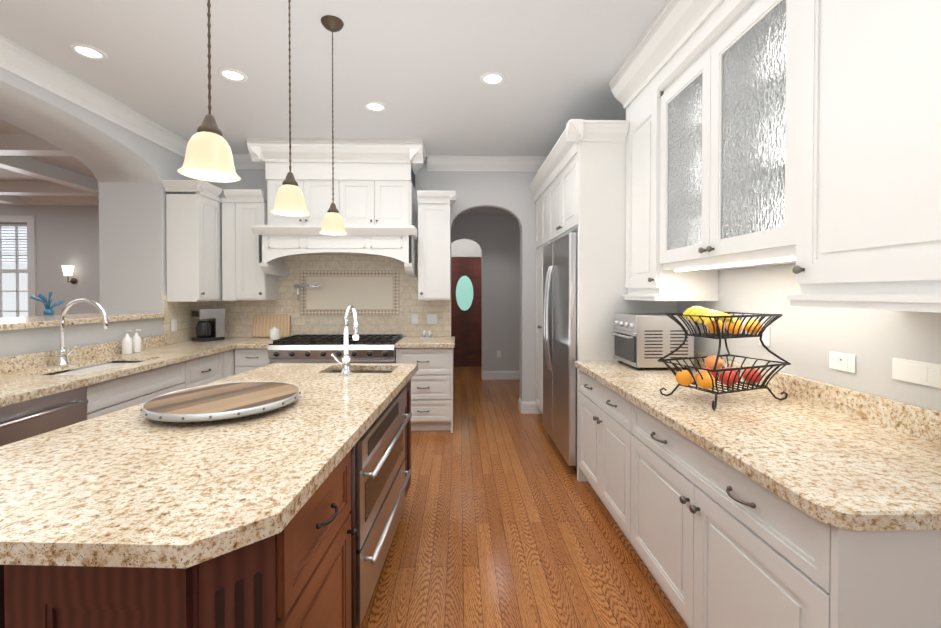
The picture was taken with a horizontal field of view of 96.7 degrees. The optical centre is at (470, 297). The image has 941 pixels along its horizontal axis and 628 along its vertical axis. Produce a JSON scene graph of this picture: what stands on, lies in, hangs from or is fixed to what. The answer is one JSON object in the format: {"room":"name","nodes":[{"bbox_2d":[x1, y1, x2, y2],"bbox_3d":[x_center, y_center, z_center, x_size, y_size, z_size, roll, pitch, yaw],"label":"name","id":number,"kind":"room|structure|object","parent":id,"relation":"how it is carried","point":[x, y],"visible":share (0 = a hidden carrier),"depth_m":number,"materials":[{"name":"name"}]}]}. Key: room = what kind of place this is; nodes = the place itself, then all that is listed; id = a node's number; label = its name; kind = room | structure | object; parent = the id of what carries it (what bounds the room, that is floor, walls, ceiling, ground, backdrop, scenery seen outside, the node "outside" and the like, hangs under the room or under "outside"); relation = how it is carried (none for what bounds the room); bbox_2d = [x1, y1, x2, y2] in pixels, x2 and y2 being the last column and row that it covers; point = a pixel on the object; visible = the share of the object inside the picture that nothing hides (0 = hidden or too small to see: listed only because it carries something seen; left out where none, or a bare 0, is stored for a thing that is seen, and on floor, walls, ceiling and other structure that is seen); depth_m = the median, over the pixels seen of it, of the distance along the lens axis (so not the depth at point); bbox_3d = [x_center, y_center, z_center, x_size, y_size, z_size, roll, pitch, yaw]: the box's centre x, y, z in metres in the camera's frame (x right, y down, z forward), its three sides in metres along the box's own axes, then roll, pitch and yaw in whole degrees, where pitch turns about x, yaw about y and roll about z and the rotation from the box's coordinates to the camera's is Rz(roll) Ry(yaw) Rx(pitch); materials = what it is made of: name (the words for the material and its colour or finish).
{"room":"kitchen","nodes":[
{"label":"kitchen","id":0,"kind":"room"},
{"bbox_2d":[0,205,99,315],"bbox_3d":[-7.379,-0.157,6.868,7.390,3.000,0.200,0,1,-2],"label":"wall","id":1,"kind":"structure","parent":0,"point":[68,235],"depth_m":6.76,"materials":[{"name":"grey paint"}]},
{"bbox_2d":[0,215,36,317],"bbox_3d":[-7.819,-0.339,7.029,2.340,2.760,0.690,0,1,-2],"label":"room window","id":2,"kind":"structure","parent":1,"relation":"in","point":[18,285],"depth_m":6.83,"materials":[{"name":"white"}]},
{"bbox_2d":[0,195,98,204],"bbox_3d":[-7.435,-1.580,6.700,7.290,0.150,0.100,0,1,-2],"label":"crown molding","id":3,"kind":"structure","parent":1,"relation":"attached to","point":[27,199],"depth_m":6.71,"materials":[{"name":"white wood"}]},
{"bbox_2d":[61,265,76,283],"bbox_3d":[-6.429,-0.370,6.694,0.150,0.290,0.173,0,1,-2],"label":"sconce","id":4,"kind":"object","parent":1,"relation":"attached to","point":[67,270],"visible":1,"depth_m":6.66,"materials":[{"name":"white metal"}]},
{"bbox_2d":[0,68,207,356],"bbox_3d":[-3.241,-0.093,1.552,0.600,3.000,6.550,0,1,-2],"label":"wall","id":5,"kind":"structure","parent":0,"point":[130,170],"depth_m":3.96,"materials":[{"name":"grey paint"}]},
{"bbox_2d":[0,313,166,330],"bbox_3d":[-3.280,0.182,2.757,0.705,0.040,2.635,0,1,-2],"label":"granite ledge","id":6,"kind":"object","parent":5,"relation":"on","point":[12,323],"visible":0.9,"depth_m":3.18,"materials":[{"name":"beige stone"}]},
{"bbox_2d":[30,292,63,314],"bbox_3d":[-3.757,0.047,3.728,0.219,0.208,0.221,0,1,-2],"label":"decor","id":7,"kind":"object","parent":6,"relation":"on","point":[48,310],"visible":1,"depth_m":3.70,"materials":[{"name":"blue glass"}]},
{"bbox_2d":[0,35,187,157],"bbox_3d":[-2.891,-1.518,1.544,0.100,0.150,6.550,0,1,-2],"label":"crown molding","id":8,"kind":"structure","parent":5,"relation":"attached to","point":[22,62],"depth_m":3.14,"materials":[{"name":"white wood"}]},
{"bbox_2d":[162,180,228,301],"bbox_3d":[-2.809,-0.558,4.441,0.390,1.180,0.754,0,1,-2],"label":"upper cabinet","id":9,"kind":"object","parent":5,"relation":"attached to","point":[194,236],"visible":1,"depth_m":4.13,"materials":[{"name":"white wood"}]},
{"bbox_2d":[0,0,666,214],"bbox_3d":[-4.639,-1.526,4.274,12.750,0.400,12.100,0,1,-2],"label":"ceiling","id":10,"kind":"structure","parent":0,"point":[418,68],"depth_m":2.91,"materials":[{"name":"white paint"}]},
{"bbox_2d":[68,43,107,60],"bbox_3d":[-2.493,-1.603,2.730,0.190,0.008,0.190,0,1,-29],"label":"recessed light","id":11,"kind":"object","parent":10,"relation":"in","point":[84,50],"depth_m":2.72,"materials":[{"name":"white"}]},
{"bbox_2d":[177,0,240,182],"bbox_3d":[-0.772,-0.976,1.232,0.160,1.227,0.160,0,1,-2],"label":"pendant light","id":12,"kind":"object","parent":10,"relation":"hanging from","point":[208,155],"visible":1,"depth_m":1.21,"materials":[{"name":"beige glass"}]},
{"bbox_2d":[218,68,247,81],"bbox_3d":[-1.715,-1.607,3.020,0.190,0.008,0.190,1,1,43],"label":"recessed light","id":13,"kind":"object","parent":10,"relation":"in","point":[235,75],"depth_m":3.01,"materials":[{"name":"white glass"}]},
{"bbox_2d":[270,0,309,216],"bbox_3d":[-0.787,-0.983,1.822,0.160,1.227,0.160,0,1,-2],"label":"pendant light","id":14,"kind":"object","parent":10,"relation":"hanging from","point":[289,199],"visible":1,"depth_m":1.81,"materials":[{"name":"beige glass"}]},
{"bbox_2d":[319,15,346,234],"bbox_3d":[-0.804,-0.990,2.442,0.160,1.227,0.160,0,1,-2],"label":"pendant light","id":15,"kind":"object","parent":10,"relation":"hanging from","point":[332,223],"visible":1,"depth_m":2.42,"materials":[{"name":"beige glass"}]},
{"bbox_2d":[364,101,386,111],"bbox_3d":[-0.804,-1.613,3.534,0.190,0.008,0.190,1,1,43],"label":"recessed light","id":16,"kind":"object","parent":10,"relation":"in","point":[372,106],"depth_m":3.53,"materials":[{"name":"white glass"}]},
{"bbox_2d":[480,72,505,85],"bbox_3d":[0.164,-1.607,3.070,0.190,0.008,0.190,1,1,43],"label":"recessed light","id":17,"kind":"object","parent":10,"relation":"in","point":[489,78],"depth_m":3.07,"materials":[{"name":"white"}]},
{"bbox_2d":[208,160,536,401],"bbox_3d":[-0.957,-0.134,4.989,5.350,3.000,0.200,0,1,-2],"label":"wall","id":18,"kind":"structure","parent":0,"point":[511,194],"depth_m":4.92,"materials":[{"name":"grey paint"}]},
{"bbox_2d":[232,154,264,169],"bbox_3d":[-2.615,-1.557,4.778,0.625,0.150,0.100,0,1,-2],"label":"crown molding","id":19,"kind":"structure","parent":18,"relation":"attached to","point":[241,161],"depth_m":4.78,"materials":[{"name":"white wood"}]},
{"bbox_2d":[221,197,277,299],"bbox_3d":[-2.447,-0.512,4.666,0.453,1.075,0.330,0,1,-2],"label":"upper cabinet","id":20,"kind":"object","parent":18,"relation":"attached to","point":[245,276],"depth_m":4.50,"materials":[{"name":"white wood"}]},
{"bbox_2d":[163,242,450,343],"bbox_3d":[-1.619,-0.161,4.496,2.800,1.235,0.750,0,1,-2],"label":"wall tile","id":21,"kind":"structure","parent":18,"relation":"attached to","point":[380,293],"depth_m":4.86,"materials":[{"name":"tile"}]},
{"bbox_2d":[171,319,176,330],"bbox_3d":[-2.981,0.275,4.210,0.009,0.115,0.075,0,1,-2],"label":"outlet","id":22,"kind":"object","parent":21,"relation":"attached to","point":[174,325],"visible":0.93,"depth_m":4.21,"materials":[{"name":"white plastic"}]},
{"bbox_2d":[293,283,320,300],"bbox_3d":[-1.874,-0.071,4.779,0.344,0.201,0.120,0,1,-2],"label":"pot filler","id":23,"kind":"object","parent":21,"relation":"attached to","point":[296,286],"visible":0.98,"depth_m":4.75,"materials":[{"name":"silver metal"}]},
{"bbox_2d":[412,314,417,323],"bbox_3d":[-0.648,0.247,4.871,0.075,0.115,0.009,0,1,-2],"label":"electrical outlet","id":24,"kind":"object","parent":21,"relation":"attached to","point":[414,316],"depth_m":4.87,"materials":[{"name":"white plastic"}]},
{"bbox_2d":[427,314,436,323],"bbox_3d":[-0.448,0.247,4.877,0.120,0.115,0.009,0,1,-2],"label":"electrical outlet","id":25,"kind":"object","parent":21,"relation":"attached to","point":[431,318],"depth_m":4.87,"materials":[{"name":"white plastic"}]},
{"bbox_2d":[246,138,426,276],"bbox_3d":[-1.395,-0.934,4.534,1.790,1.390,0.640,0,1,-2],"label":"range hood","id":26,"kind":"object","parent":18,"relation":"attached to","point":[374,190],"visible":0.98,"depth_m":4.39,"materials":[{"name":"white wood"}]},
{"bbox_2d":[418,201,452,299],"bbox_3d":[-0.401,-0.513,4.720,0.353,1.075,0.330,0,1,-2],"label":"upper cabinet","id":27,"kind":"object","parent":18,"relation":"attached to","point":[434,217],"depth_m":4.56,"materials":[{"name":"white wood"}]},
{"bbox_2d":[427,155,546,171],"bbox_3d":[0.460,-1.558,4.860,1.925,0.150,0.100,0,1,-2],"label":"crown molding","id":28,"kind":"structure","parent":18,"relation":"attached to","point":[434,162],"depth_m":4.83,"materials":[{"name":"white wood"}]},
{"bbox_2d":[520,401,541,413],"bbox_3d":[1.077,1.296,4.953,0.966,0.140,0.016,0,1,-2],"label":"baseboard","id":29,"kind":"structure","parent":18,"relation":"attached to","point":[528,408],"depth_m":4.94,"materials":[{"name":"white wood"}]},
{"bbox_2d":[451,215,519,377],"bbox_3d":[-0.083,-0.008,6.940,2.600,2.700,0.150,0,1,-2],"label":"wall","id":30,"kind":"structure","parent":0,"point":[492,242],"depth_m":6.86,"materials":[{"name":"grey paint"}]},
{"bbox_2d":[451,257,480,366],"bbox_3d":[-0.114,0.273,8.073,0.950,2.112,0.129,0,1,-2],"label":"entry door","id":31,"kind":"structure","parent":30,"relation":"in","point":[466,302],"depth_m":8.08,"materials":[{"name":"brown wood"}]},
{"bbox_2d":[482,371,519,379],"bbox_3d":[0.634,1.273,6.891,0.890,0.140,0.016,0,1,-2],"label":"baseboard","id":32,"kind":"structure","parent":30,"relation":"attached to","point":[486,375],"depth_m":6.88,"materials":[{"name":"white wood"}]},
{"bbox_2d":[356,366,687,627],"bbox_3d":[-4.639,1.399,4.309,12.750,0.050,12.100,0,1,-2],"label":"floor","id":33,"kind":"structure","parent":0,"point":[507,520],"depth_m":2.40,"materials":[{"name":"brown wood"}]},
{"bbox_2d":[0,334,265,445],"bbox_3d":[-2.617,0.884,2.623,0.676,1.020,4.434,0,1,-2],"label":"countertop","id":34,"kind":"structure","parent":33,"relation":"on","point":[41,393],"depth_m":2.83,"materials":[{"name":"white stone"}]},
{"bbox_2d":[55,298,108,365],"bbox_3d":[-2.724,0.237,2.967,0.352,0.474,0.135,0,1,-2],"label":"faucet","id":35,"kind":"object","parent":34,"relation":"on","point":[62,356],"visible":1,"depth_m":2.92,"materials":[{"name":"silver metal"}]},
{"bbox_2d":[122,330,133,353],"bbox_3d":[-2.868,0.369,3.494,0.070,0.198,0.068,-1,1,-41],"label":"soap bottle","id":36,"kind":"object","parent":34,"relation":"on","point":[132,345],"depth_m":3.48,"materials":[{"name":"white plastic"}]},
{"bbox_2d":[134,329,141,352],"bbox_3d":[-2.871,0.368,3.593,0.070,0.198,0.068,-1,1,-41],"label":"soap bottle","id":37,"kind":"object","parent":34,"relation":"on","point":[137,339],"depth_m":3.58,"materials":[{"name":"white plastic"}]},
{"bbox_2d":[191,308,224,341],"bbox_3d":[-2.810,0.286,4.488,0.231,0.340,0.251,0,1,33],"label":"coffee maker","id":38,"kind":"object","parent":34,"relation":"on","point":[212,328],"visible":1,"depth_m":4.44,"materials":[{"name":"black plastic"}]},
{"bbox_2d":[0,371,416,627],"bbox_3d":[-0.962,0.970,1.900,1.259,0.868,2.053,0,1,-2],"label":"kitchen island","id":39,"kind":"object","parent":33,"relation":"on","point":[337,592],"depth_m":0.98,"materials":[{"name":"wood"}]},
{"bbox_2d":[0,363,417,574],"bbox_3d":[-0.985,0.511,1.951,1.270,0.048,2.230,0,1,-2],"label":"island countertop","id":40,"kind":"structure","parent":39,"relation":"on","point":[124,489],"depth_m":1.18,"materials":[{"name":"beige stone"}]},
{"bbox_2d":[140,381,300,421],"bbox_3d":[-1.088,0.461,1.871,0.612,0.052,0.610,0,1,-2],"label":"lazy susan","id":41,"kind":"object","parent":40,"relation":"on","point":[220,401],"visible":1,"depth_m":1.77,"materials":[{"name":"brown wood"}]},
{"bbox_2d":[331,305,358,374],"bbox_3d":[-0.815,0.261,2.718,0.134,0.434,0.258,0,1,-2],"label":"island faucet","id":42,"kind":"object","parent":40,"relation":"on","point":[345,363],"visible":1,"depth_m":2.62,"materials":[{"name":"silver metal"}]},
{"bbox_2d":[268,334,402,364],"bbox_3d":[-1.393,0.897,4.485,1.244,0.950,0.742,0,1,-2],"label":"range","id":43,"kind":"object","parent":33,"relation":"on","point":[322,348],"visible":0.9,"depth_m":4.18,"materials":[{"name":"silver metal"}]},
{"bbox_2d":[235,337,454,432],"bbox_3d":[-1.274,0.914,4.535,2.210,0.915,0.688,0,1,-2],"label":"base cabinet","id":44,"kind":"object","parent":33,"relation":"on","point":[432,393],"depth_m":4.26,"materials":[{"name":"white wood"}]},
{"bbox_2d":[252,314,290,336],"bbox_3d":[-2.287,0.321,4.810,0.420,0.260,0.050,0,1,-2],"label":"cutting board","id":45,"kind":"object","parent":44,"relation":"on","point":[263,324],"visible":0.92,"depth_m":4.80,"materials":[{"name":"brown wood"}]},
{"bbox_2d":[269,327,279,339],"bbox_3d":[-2.141,0.387,4.574,0.104,0.135,0.101,0,1,-2],"label":"canister","id":46,"kind":"object","parent":44,"relation":"on","point":[274,333],"visible":0.98,"depth_m":4.53,"materials":[{"name":"white ceramic"}]},
{"bbox_2d":[420,330,432,337],"bbox_3d":[-0.495,0.410,4.738,0.140,0.086,0.080,0,1,-2],"label":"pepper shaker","id":47,"kind":"object","parent":44,"relation":"on","point":[424,334],"visible":1,"depth_m":4.72,"materials":[{"name":"white ceramic"}]},
{"bbox_2d":[543,232,577,469],"bbox_3d":[1.088,0.431,3.717,0.845,1.880,1.000,0,1,-2],"label":"refrigerator","id":48,"kind":"object","parent":33,"relation":"on","point":[560,264],"visible":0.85,"depth_m":3.44,"materials":[{"name":"grey metal"}]},
{"bbox_2d":[529,119,676,481],"bbox_3d":[1.117,0.035,3.998,0.850,2.685,1.890,0,1,-2],"label":"enclosure","id":49,"kind":"object","parent":33,"relation":"on","point":[577,183],"visible":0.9,"depth_m":3.15,"materials":[{"name":"white wood"}]},
{"bbox_2d":[575,351,940,627],"bbox_3d":[1.200,0.891,2.074,0.788,1.020,2.178,0,1,-2],"label":"base cabinet","id":50,"kind":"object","parent":33,"relation":"on","point":[808,503],"depth_m":1.42,"materials":[{"name":"white wood"}]},
{"bbox_2d":[610,313,693,369],"bbox_3d":[1.248,0.294,2.926,0.433,0.361,0.373,0,1,-2],"label":"toaster oven","id":51,"kind":"object","parent":50,"relation":"on","point":[646,340],"visible":0.9,"depth_m":2.74,"materials":[{"name":"silver metal"}]},
{"bbox_2d":[658,306,790,409],"bbox_3d":[1.218,0.263,2.021,0.507,0.447,0.307,0,1,-21],"label":"fruit basket","id":52,"kind":"object","parent":50,"relation":"on","point":[705,379],"visible":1,"depth_m":1.97,"materials":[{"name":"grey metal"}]},
{"bbox_2d":[677,264,940,410],"bbox_3d":[1.705,-0.096,1.784,0.200,3.000,6.750,0,1,-2],"label":"wall","id":53,"kind":"structure","parent":0,"point":[804,341],"depth_m":1.90,"materials":[{"name":"grey paint"}]},
{"bbox_2d":[621,44,652,300],"bbox_3d":[1.366,-0.797,2.899,0.412,1.624,0.497,0,1,-2],"label":"upper cabinet","id":54,"kind":"object","parent":53,"relation":"attached to","point":[637,88],"depth_m":2.89,"materials":[{"name":"white wood"}]},
{"bbox_2d":[649,0,784,300],"bbox_3d":[1.387,-0.787,2.103,0.412,1.624,1.096,0,1,-2],"label":"upper cabinet","id":55,"kind":"object","parent":53,"relation":"attached to","point":[719,65],"depth_m":2.07,"materials":[{"name":"white wood"}]},
{"bbox_2d":[759,325,769,345],"bbox_3d":[1.585,0.199,2.257,0.009,0.115,0.075,0,1,-2],"label":"electrical outlet","id":56,"kind":"object","parent":53,"relation":"attached to","point":[766,334],"depth_m":2.24,"materials":[{"name":"white plastic"}]},
{"bbox_2d":[829,351,855,372],"bbox_3d":[1.596,0.274,1.798,0.011,0.075,0.120,0,1,-2],"label":"electrical outlet","id":57,"kind":"object","parent":53,"relation":"attached to","point":[837,360],"depth_m":1.79,"materials":[{"name":"white plastic"}]},
{"bbox_2d":[785,0,940,312],"bbox_3d":[1.409,-0.777,1.262,0.412,1.624,0.585,0,1,-2],"label":"upper cabinet","id":58,"kind":"object","parent":53,"relation":"attached to","point":[804,136],"depth_m":1.29,"materials":[{"name":"white wood"}]},
{"bbox_2d":[892,358,940,387],"bbox_3d":[1.595,0.268,1.497,0.030,0.080,0.180,0,1,-2],"label":"electrical outlet","id":59,"kind":"object","parent":53,"relation":"attached to","point":[921,373],"depth_m":1.50,"materials":[{"name":"white plastic"}]}
]}

